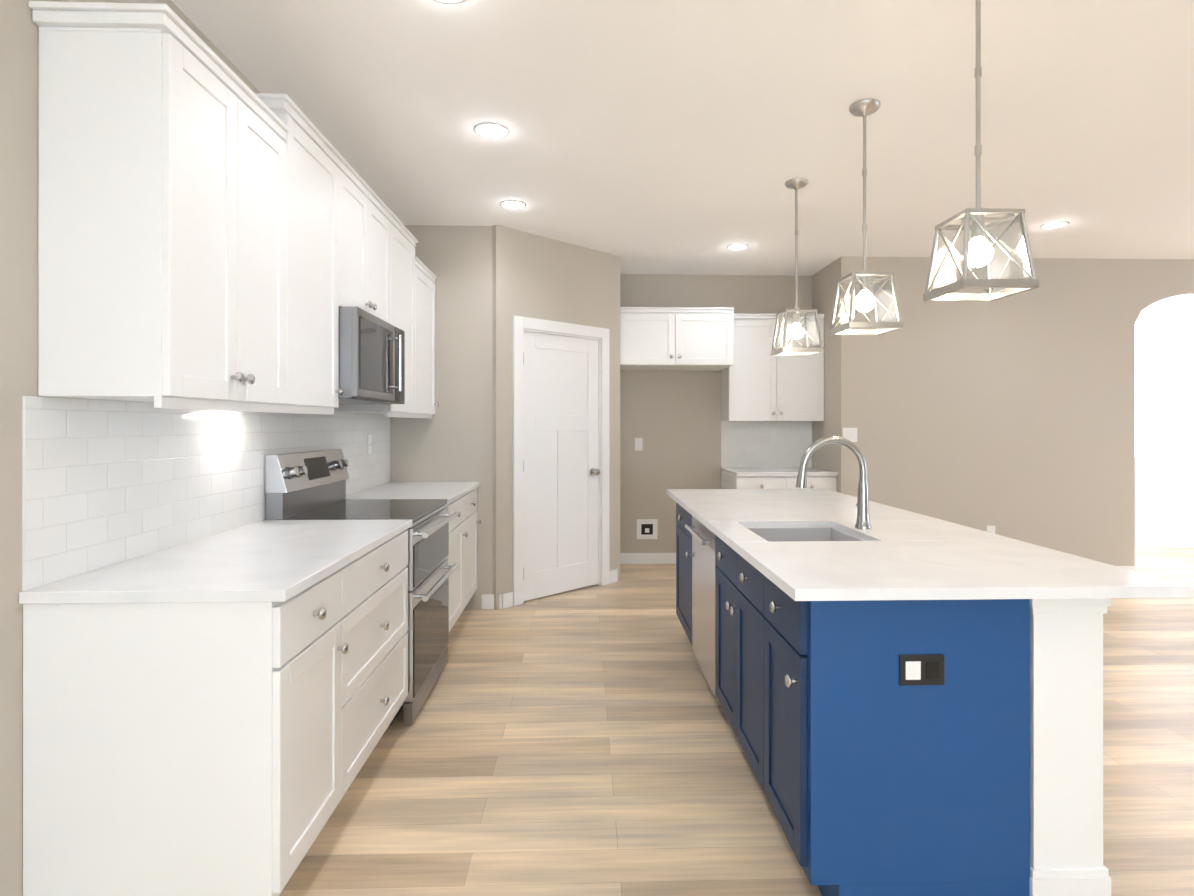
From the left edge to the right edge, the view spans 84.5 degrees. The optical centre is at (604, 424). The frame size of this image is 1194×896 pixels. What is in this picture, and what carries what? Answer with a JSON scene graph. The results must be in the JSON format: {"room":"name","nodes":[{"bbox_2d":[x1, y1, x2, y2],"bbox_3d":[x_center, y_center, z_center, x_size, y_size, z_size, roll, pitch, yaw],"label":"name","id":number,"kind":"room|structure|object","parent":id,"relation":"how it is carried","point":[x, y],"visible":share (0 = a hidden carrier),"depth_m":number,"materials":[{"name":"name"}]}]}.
{"room":"kitchen","nodes":[
{"label":"kitchen","id":0,"kind":"room"},
{"bbox_2d":[0,0,370,895],"bbox_3d":[-1.509,-0.051,1.742,0.120,2.760,9.160,0,0,-2],"label":"wall","id":1,"kind":"structure","parent":0,"point":[18,202],"depth_m":1.61,"materials":[{"name":"beige paint"}]},
{"bbox_2d":[28,5,291,408],"bbox_3d":[-1.292,-0.558,2.014,0.329,0.975,0.669,0,0,-2],"label":"upper cabinet","id":2,"kind":"object","parent":1,"relation":"attached to","point":[216,232],"depth_m":1.68,"materials":[{"name":"white wood"}]},
{"bbox_2d":[22,396,389,590],"bbox_3d":[-1.490,0.173,3.171,0.008,0.484,3.084,0,0,-2],"label":"backsplash","id":3,"kind":"structure","parent":1,"relation":"attached to","point":[105,483],"depth_m":2.08,"materials":[{"name":"tile"}]},
{"bbox_2d":[367,435,371,453],"bbox_3d":[-1.514,0.131,4.243,0.014,0.120,0.075,0,0,-2],"label":"outlet","id":4,"kind":"object","parent":3,"relation":"attached to","point":[369,444],"visible":1,"depth_m":4.23,"materials":[{"name":"white plastic"}]},
{"bbox_2d":[248,93,347,412],"bbox_3d":[-1.311,-0.613,2.599,0.329,1.085,0.619,0,0,-2],"label":"upper cabinet","id":5,"kind":"object","parent":1,"relation":"attached to","point":[319,171],"depth_m":2.62,"materials":[{"name":"white wood"}]},
{"bbox_2d":[348,165,395,326],"bbox_3d":[-1.331,-0.835,3.234,0.329,0.640,0.768,0,0,-2],"label":"upper cabinet","id":6,"kind":"object","parent":1,"relation":"attached to","point":[371,225],"depth_m":3.28,"materials":[{"name":"white wood"}]},
{"bbox_2d":[339,306,404,403],"bbox_3d":[-1.271,-0.311,3.236,0.448,0.402,0.762,0,0,-2],"label":"microwave","id":7,"kind":"object","parent":6,"relation":"attached to","point":[371,359],"visible":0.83,"depth_m":3.04,"materials":[{"name":"silver metal"}]},
{"bbox_2d":[348,217,419,416],"bbox_3d":[-1.352,-0.612,3.884,0.329,1.085,0.649,0,0,-2],"label":"upper cabinet","id":8,"kind":"object","parent":1,"relation":"attached to","point":[407,265],"depth_m":4.00,"materials":[{"name":"white wood"}]},
{"bbox_2d":[420,261,438,416],"bbox_3d":[-1.370,-0.557,4.433,0.329,0.975,0.568,0,0,-2],"label":"upper cabinet","id":9,"kind":"object","parent":1,"relation":"attached to","point":[427,278],"depth_m":4.51,"materials":[{"name":"white wood"}]},
{"bbox_2d":[390,225,491,608],"bbox_3d":[-1.144,-0.049,4.786,0.805,2.760,0.120,0,0,-2],"label":"wall","id":10,"kind":"structure","parent":0,"point":[451,441],"depth_m":4.73,"materials":[{"name":"beige paint"}]},
{"bbox_2d":[492,225,619,609],"bbox_3d":[-0.362,-0.049,5.191,1.272,2.760,0.120,0,0,-44],"label":"wall","id":11,"kind":"structure","parent":0,"point":[538,277],"depth_m":4.93,"materials":[{"name":"beige paint"}]},
{"bbox_2d":[523,331,599,600],"bbox_3d":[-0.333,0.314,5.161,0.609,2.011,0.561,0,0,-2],"label":"pantry door","id":12,"kind":"structure","parent":11,"relation":"in","point":[561,470],"depth_m":5.14,"materials":[{"name":"white wood"}]},
{"bbox_2d":[513,315,609,605],"bbox_3d":[-0.356,0.269,5.184,0.980,2.125,0.138,0,0,-44],"label":"door frame","id":13,"kind":"structure","parent":11,"relation":"attached to","point":[521,324],"depth_m":5.08,"materials":[{"name":"white wood"}]},
{"bbox_2d":[610,569,617,582],"bbox_3d":[0.086,1.279,5.850,0.034,0.105,0.730,0,0,-2],"label":"baseboard","id":14,"kind":"structure","parent":11,"relation":"attached to","point":[614,573],"depth_m":5.52,"materials":[{"name":"white wood"}]},
{"bbox_2d":[171,0,1193,275],"bbox_3d":[3.283,-1.480,3.629,9.820,0.100,12.620,0,0,-2],"label":"ceiling","id":15,"kind":"structure","parent":0,"point":[669,136],"depth_m":3.04,"materials":[{"name":"white paint"}]},
{"bbox_2d":[434,0,465,3],"bbox_3d":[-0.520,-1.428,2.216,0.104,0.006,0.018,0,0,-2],"label":"recessed light","id":16,"kind":"object","parent":15,"relation":"in","point":[441,1],"depth_m":2.22,"materials":[{"name":"white plastic"}]},
{"bbox_2d":[473,122,508,138],"bbox_3d":[-0.548,-1.427,3.187,0.168,0.006,0.175,0,0,-2],"label":"recessed light","id":17,"kind":"object","parent":15,"relation":"in","point":[492,130],"depth_m":3.19,"materials":[{"name":"white plastic"}]},
{"bbox_2d":[500,200,525,208],"bbox_3d":[-0.593,-1.426,4.258,0.166,0.006,0.157,0,0,-2],"label":"recessed light","id":18,"kind":"object","parent":15,"relation":"in","point":[509,204],"depth_m":4.26,"materials":[{"name":"white plastic"}]},
{"bbox_2d":[727,244,748,249],"bbox_3d":[1.069,-1.426,5.276,0.168,0.006,0.151,0,0,-2],"label":"recessed light","id":19,"kind":"object","parent":15,"relation":"in","point":[734,246],"depth_m":5.27,"materials":[{"name":"white plastic"}]},
{"bbox_2d":[771,178,822,355],"bbox_3d":[1.134,-0.923,3.880,0.237,1.014,0.237,0,0,-2],"label":"pendant light","id":20,"kind":"object","parent":15,"relation":"hanging from","point":[797,330],"visible":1,"depth_m":3.87,"materials":[{"name":"silver metal"}]},
{"bbox_2d":[829,99,902,334],"bbox_3d":[1.169,-0.923,2.950,0.237,1.014,0.237,0,0,-2],"label":"pendant light","id":21,"kind":"object","parent":15,"relation":"hanging from","point":[883,300],"visible":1,"depth_m":2.94,"materials":[{"name":"silver metal"}]},
{"bbox_2d":[923,0,1039,301],"bbox_3d":[1.201,-0.924,2.111,0.237,1.014,0.237,0,0,-2],"label":"pendant light","id":22,"kind":"object","parent":15,"relation":"hanging from","point":[1002,250],"visible":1,"depth_m":2.09,"materials":[{"name":"silver metal"}]},
{"bbox_2d":[1040,221,1068,228],"bbox_3d":[3.217,-1.426,4.695,0.174,0.006,0.167,0,0,-2],"label":"recessed light","id":23,"kind":"object","parent":15,"relation":"in","point":[1057,224],"depth_m":4.70,"materials":[{"name":"white plastic"}]},
{"bbox_2d":[620,274,811,552],"bbox_3d":[1.034,-0.048,6.347,2.160,2.760,0.120,0,0,-2],"label":"wall","id":24,"kind":"structure","parent":0,"point":[672,419],"depth_m":6.27,"materials":[{"name":"beige paint"}]},
{"bbox_2d":[635,438,642,450],"bbox_3d":[0.326,0.192,6.257,0.075,0.120,0.014,0,0,-2],"label":"light switch","id":25,"kind":"object","parent":24,"relation":"attached to","point":[638,444],"visible":1,"depth_m":6.26,"materials":[{"name":"white plastic"}]},
{"bbox_2d":[637,519,657,538],"bbox_3d":[0.406,1.002,6.256,0.200,0.190,0.020,0,0,-2],"label":"box","id":26,"kind":"object","parent":24,"relation":"attached to","point":[647,528],"visible":1,"depth_m":6.26,"materials":[{"name":"white plastic"}]},
{"bbox_2d":[620,553,675,563],"bbox_3d":[0.595,1.279,6.265,1.038,0.105,0.014,0,0,-2],"label":"baseboard","id":27,"kind":"structure","parent":24,"relation":"attached to","point":[625,558],"depth_m":6.25,"materials":[{"name":"white wood"}]},
{"bbox_2d":[620,307,733,370],"bbox_3d":[0.597,-0.756,5.942,1.015,0.495,0.660,0,0,-2],"label":"upper cabinet","id":28,"kind":"object","parent":24,"relation":"attached to","point":[676,338],"visible":0.85,"depth_m":5.65,"materials":[{"name":"white wood"}]},
{"bbox_2d":[721,421,811,467],"bbox_3d":[1.556,0.195,6.300,0.878,0.444,0.008,0,0,-2],"label":"backsplash","id":29,"kind":"structure","parent":24,"relation":"attached to","point":[765,444],"depth_m":6.29,"materials":[{"name":"tile"}]},
{"bbox_2d":[721,313,823,420],"bbox_3d":[1.561,-0.516,6.123,0.874,0.975,0.360,0,0,-2],"label":"upper cabinet","id":30,"kind":"object","parent":24,"relation":"attached to","point":[759,382],"visible":0.83,"depth_m":5.98,"materials":[{"name":"white wood"}]},
{"bbox_2d":[279,548,1193,895],"bbox_3d":[3.283,1.380,3.627,9.820,0.100,12.620,0,0,-2],"label":"floor","id":31,"kind":"structure","parent":0,"point":[579,742],"depth_m":2.51,"materials":[{"name":"brown wood"}]},
{"bbox_2d":[23,566,346,895],"bbox_3d":[-1.136,0.887,1.851,0.629,0.886,0.426,0,0,-2],"label":"base cabinet","id":32,"kind":"object","parent":31,"relation":"on","point":[213,715],"depth_m":1.64,"materials":[{"name":"white wood"}]},
{"bbox_2d":[19,519,411,605],"bbox_3d":[-1.140,0.429,2.239,0.647,0.030,1.225,0,0,-2],"label":"countertop","id":33,"kind":"structure","parent":32,"relation":"on","point":[263,560],"depth_m":1.90,"materials":[{"name":"white stone"}]},
{"bbox_2d":[265,449,457,725],"bbox_3d":[-1.138,0.732,3.240,0.694,1.195,0.766,0,0,-2],"label":"range","id":34,"kind":"object","parent":31,"relation":"on","point":[307,485],"visible":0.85,"depth_m":3.10,"materials":[{"name":"silver metal"}]},
{"bbox_2d":[347,530,407,789],"bbox_3d":[-1.155,0.887,2.428,0.629,0.886,0.847,0,0,-2],"label":"base cabinet","id":35,"kind":"object","parent":31,"relation":"on","point":[377,584],"depth_m":2.42,"materials":[{"name":"white wood"}]},
{"bbox_2d":[411,494,466,631],"bbox_3d":[-1.204,0.888,3.928,0.629,0.886,0.608,0,0,-2],"label":"base cabinet","id":36,"kind":"object","parent":31,"relation":"on","point":[458,525],"depth_m":4.02,"materials":[{"name":"white wood"}]},
{"bbox_2d":[346,482,478,505],"bbox_3d":[-1.203,0.430,4.173,0.647,0.030,1.096,0,0,-2],"label":"countertop","id":37,"kind":"structure","parent":36,"relation":"on","point":[451,491],"depth_m":4.07,"materials":[{"name":"white stone"}]},
{"bbox_2d":[467,490,478,603],"bbox_3d":[-1.219,0.888,4.417,0.629,0.886,0.607,0,0,-2],"label":"base cabinet","id":38,"kind":"object","parent":31,"relation":"on","point":[472,521],"depth_m":4.52,"materials":[{"name":"white wood"}]},
{"bbox_2d":[721,467,837,491],"bbox_3d":[1.565,0.874,5.972,0.877,0.915,0.660,0,0,-2],"label":"base cabinet","id":39,"kind":"object","parent":31,"relation":"on","point":[758,478],"visible":0.19,"depth_m":5.68,"materials":[{"name":"white wood"}]},
{"bbox_2d":[666,493,1110,895],"bbox_3d":[0.870,0.887,2.934,0.873,0.886,2.414,0,0,-2],"label":"kitchen island","id":40,"kind":"object","parent":31,"relation":"on","point":[911,703],"depth_m":1.74,"materials":[{"name":"blue wood"}]},
{"bbox_2d":[666,489,1190,600],"bbox_3d":[0.948,0.429,2.937,1.023,0.030,2.550,0,0,-2],"label":"island countertop","id":41,"kind":"structure","parent":40,"relation":"on","point":[908,556],"depth_m":2.01,"materials":[{"name":"white stone"}]},
{"bbox_2d":[746,525,869,540],"bbox_3d":[0.776,0.549,2.566,0.434,0.235,0.504,0,0,-2],"label":"sink","id":42,"kind":"object","parent":41,"relation":"in","point":[771,532],"depth_m":2.81,"materials":[{"name":"silver metal"}]},
{"bbox_2d":[796,436,870,528],"bbox_3d":[0.909,0.231,2.631,0.301,0.367,0.102,0,0,-2],"label":"faucet","id":43,"kind":"object","parent":41,"relation":"on","point":[863,518],"visible":1,"depth_m":2.60,"materials":[{"name":"silver metal"}]},
{"bbox_2d":[812,261,834,471],"bbox_3d":[2.074,-0.048,6.056,0.140,2.760,0.630,0,0,-2],"label":"wall","id":44,"kind":"structure","parent":0,"point":[823,298],"depth_m":5.94,"materials":[{"name":"beige paint"}]},
{"bbox_2d":[835,257,1193,565],"bbox_3d":[5.165,-0.049,5.770,6.300,2.760,0.140,0,0,-2],"label":"wall","id":45,"kind":"structure","parent":0,"point":[1012,416],"depth_m":5.65,"materials":[{"name":"beige paint"}]},
{"bbox_2d":[843,428,856,441],"bbox_3d":[2.094,0.091,5.594,0.125,0.120,0.014,0,0,-2],"label":"light switch","id":46,"kind":"object","parent":45,"relation":"attached to","point":[850,434],"visible":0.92,"depth_m":5.59,"materials":[{"name":"white plastic"}]},
{"bbox_2d":[987,526,994,533],"bbox_3d":[3.318,0.931,5.633,0.075,0.120,0.014,0,0,-2],"label":"outlet","id":47,"kind":"object","parent":45,"relation":"attached to","point":[990,529],"visible":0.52,"depth_m":5.63,"materials":[{"name":"white plastic"}]},
{"bbox_2d":[1117,566,1135,570],"bbox_3d":[3.303,1.279,5.632,2.570,0.105,0.014,0,0,-2],"label":"baseboard","id":48,"kind":"structure","parent":45,"relation":"attached to","point":[1133,568],"depth_m":5.67,"materials":[{"name":"white wood"}]},
{"bbox_2d":[1135,294,1193,547],"bbox_3d":[6.221,-0.048,7.145,6.500,2.760,0.180,0,0,-2],"label":"wall","id":49,"kind":"structure","parent":0,"point":[1164,423],"depth_m":7.12,"materials":[{"name":"white paint"}]}
]}

